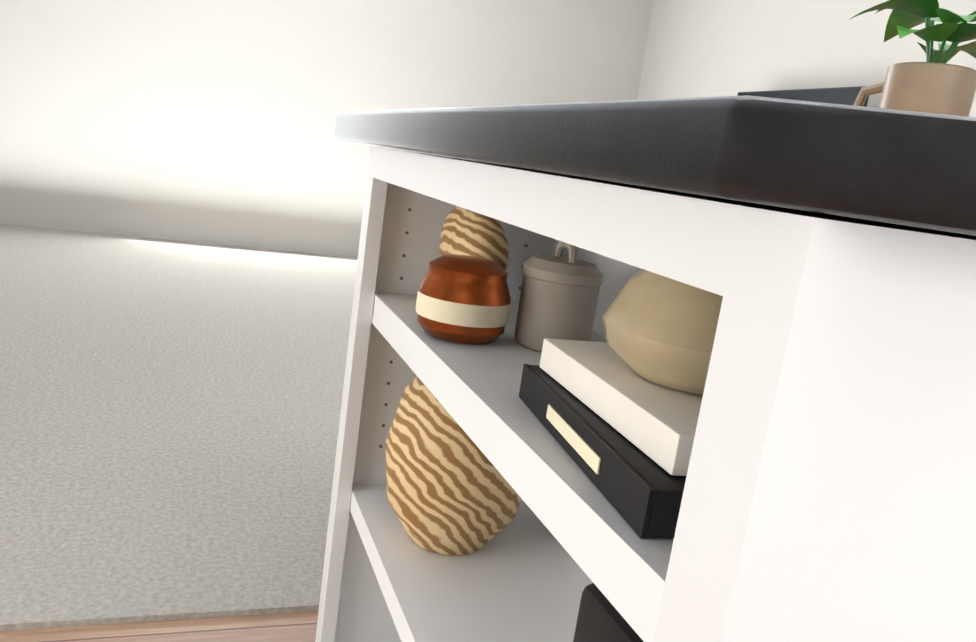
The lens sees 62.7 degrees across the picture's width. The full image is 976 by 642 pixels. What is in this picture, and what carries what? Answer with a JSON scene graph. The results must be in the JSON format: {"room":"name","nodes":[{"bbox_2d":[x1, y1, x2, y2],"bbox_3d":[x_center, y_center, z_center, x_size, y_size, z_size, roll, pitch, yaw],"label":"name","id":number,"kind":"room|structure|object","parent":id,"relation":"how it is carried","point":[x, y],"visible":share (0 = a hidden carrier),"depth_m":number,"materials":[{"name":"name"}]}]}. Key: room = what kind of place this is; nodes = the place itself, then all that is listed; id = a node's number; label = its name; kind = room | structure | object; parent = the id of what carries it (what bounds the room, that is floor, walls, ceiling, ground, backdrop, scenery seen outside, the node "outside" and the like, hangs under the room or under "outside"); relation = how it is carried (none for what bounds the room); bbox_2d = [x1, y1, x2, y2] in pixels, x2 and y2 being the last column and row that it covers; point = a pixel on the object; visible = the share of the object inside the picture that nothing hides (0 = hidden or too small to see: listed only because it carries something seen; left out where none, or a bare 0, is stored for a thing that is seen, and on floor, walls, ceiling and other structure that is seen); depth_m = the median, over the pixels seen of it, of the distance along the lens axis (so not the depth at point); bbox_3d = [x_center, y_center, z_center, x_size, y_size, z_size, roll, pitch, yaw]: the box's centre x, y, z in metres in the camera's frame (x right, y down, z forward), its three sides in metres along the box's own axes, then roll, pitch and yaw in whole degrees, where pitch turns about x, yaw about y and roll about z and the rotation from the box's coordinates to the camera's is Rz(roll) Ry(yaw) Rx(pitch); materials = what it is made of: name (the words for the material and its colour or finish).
{"room":"kitchen","nodes":[
{"label":"kitchen","id":0,"kind":"room"},
{"bbox_2d":[0,611,317,641],"bbox_3d":[-0.024,0.930,-0.017,6.880,0.050,3.190,4,12,-21],"label":"floor","id":1,"kind":"structure","parent":0,"point":[291,627],"depth_m":1.41,"materials":[{"name":"brown wood"}]},
{"bbox_2d":[0,224,357,630],"bbox_3d":[-1.348,-0.001,3.625,6.880,0.062,4.780,4,12,-21],"label":"floor carpet","id":2,"kind":"object","parent":1,"relation":"on","point":[170,411],"visible":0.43,"depth_m":2.29,"materials":[{"name":"white carpet"}]},
{"bbox_3d":[1.590,-0.243,4.719,0.430,0.809,1.200,4,12,-21],"label":"dresser","id":3,"kind":"object","parent":2,"relation":"on","visible":0},
{"bbox_2d":[737,86,868,106],"bbox_3d":[1.702,-0.978,4.606,0.228,0.687,1.060,4,12,-21],"label":"tv","id":4,"kind":"object","parent":3,"relation":"on","point":[844,95],"visible":0.17,"depth_m":4.36,"materials":[{"name":"black plastic"}]},
{"bbox_2d":[315,146,975,641],"bbox_3d":[0.471,0.328,0.971,1.168,0.874,0.888,4,12,-21],"label":"kitchen island","id":5,"kind":"object","parent":1,"relation":"on","point":[829,492],"visible":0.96,"depth_m":0.37,"materials":[{"name":"wood"}]},
{"bbox_2d":[385,376,521,554],"bbox_3d":[-0.038,0.178,1.029,0.190,0.215,0.190,4,12,-21],"label":"vase","id":6,"kind":"object","parent":5,"relation":"in","point":[451,490],"visible":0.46,"depth_m":0.95,"materials":[{"name":"beige ceramic"}]},
{"bbox_2d":[416,254,510,343],"bbox_3d":[-0.026,-0.027,0.902,0.106,0.090,0.106,4,12,-21],"label":"vase","id":7,"kind":"object","parent":5,"relation":"in","point":[465,299],"visible":1,"depth_m":0.86,"materials":[{"name":"brown ceramic"}]},
{"bbox_2d":[439,206,507,269],"bbox_3d":[-0.021,-0.085,1.035,0.068,0.145,0.160,4,12,-21],"label":"vase","id":8,"kind":"object","parent":5,"relation":"in","point":[467,232],"visible":0.42,"depth_m":0.98,"materials":[{"name":"beige ceramic"}]},
{"bbox_2d":[514,241,603,350],"bbox_3d":[0.082,-0.032,0.915,0.092,0.125,0.092,4,12,-21],"label":"lidded jar","id":9,"kind":"object","parent":5,"relation":"in","point":[559,296],"visible":0.83,"depth_m":0.88,"materials":[{"name":"grey ceramic"}]},
{"bbox_2d":[573,583,643,641],"bbox_3d":[0.159,0.304,0.558,0.190,0.210,0.130,4,12,-21],"label":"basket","id":10,"kind":"object","parent":5,"relation":"in","point":[600,618],"visible":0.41,"depth_m":0.54,"materials":[{"name":"black"}]},
{"bbox_2d":[519,338,702,538],"bbox_3d":[0.143,0.075,0.598,0.172,0.058,0.260,5,12,-15],"label":"books","id":11,"kind":"object","parent":5,"relation":"in","point":[619,429],"visible":0.38,"depth_m":0.54,"materials":[{"name":"paper"}]},
{"bbox_2d":[602,269,722,394],"bbox_3d":[0.161,-0.007,0.595,0.148,0.105,0.148,4,12,-21],"label":"vase","id":12,"kind":"object","parent":11,"relation":"on","point":[659,329],"visible":0.29,"depth_m":0.55,"materials":[{"name":"beige ceramic"}]},
{"bbox_2d":[334,95,975,235],"bbox_3d":[0.502,-0.140,0.964,1.220,0.040,1.110,4,12,-21],"label":"island countertop","id":13,"kind":"structure","parent":5,"relation":"on","point":[908,168],"depth_m":0.31,"materials":[{"name":"black stone"}]},
{"bbox_3d":[0.590,-0.166,0.992,0.702,0.022,0.310,4,12,-21],"label":"serving board","id":14,"kind":"object","parent":13,"relation":"on","visible":0},
{"bbox_2d":[850,0,975,116],"bbox_3d":[0.480,-0.262,0.874,0.196,0.177,0.187,4,12,-21],"label":"planter","id":15,"kind":"object","parent":14,"relation":"on","point":[935,83],"visible":0.75,"depth_m":0.84,"materials":[{"name":"beige ceramic"}]},
{"bbox_2d":[0,0,653,256],"bbox_3d":[-1.904,-2.067,5.457,6.680,3.100,0.100,4,12,-21],"label":"wall","id":16,"kind":"structure","parent":0,"point":[207,121],"depth_m":5.65,"materials":[{"name":"paint"}]},
{"bbox_2d":[637,0,975,116],"bbox_3d":[2.565,-0.936,3.066,0.100,3.100,7.970,4,12,-21],"label":"wall","id":17,"kind":"structure","parent":0,"point":[705,48],"depth_m":5.08,"materials":[{"name":"paint"}]}
]}

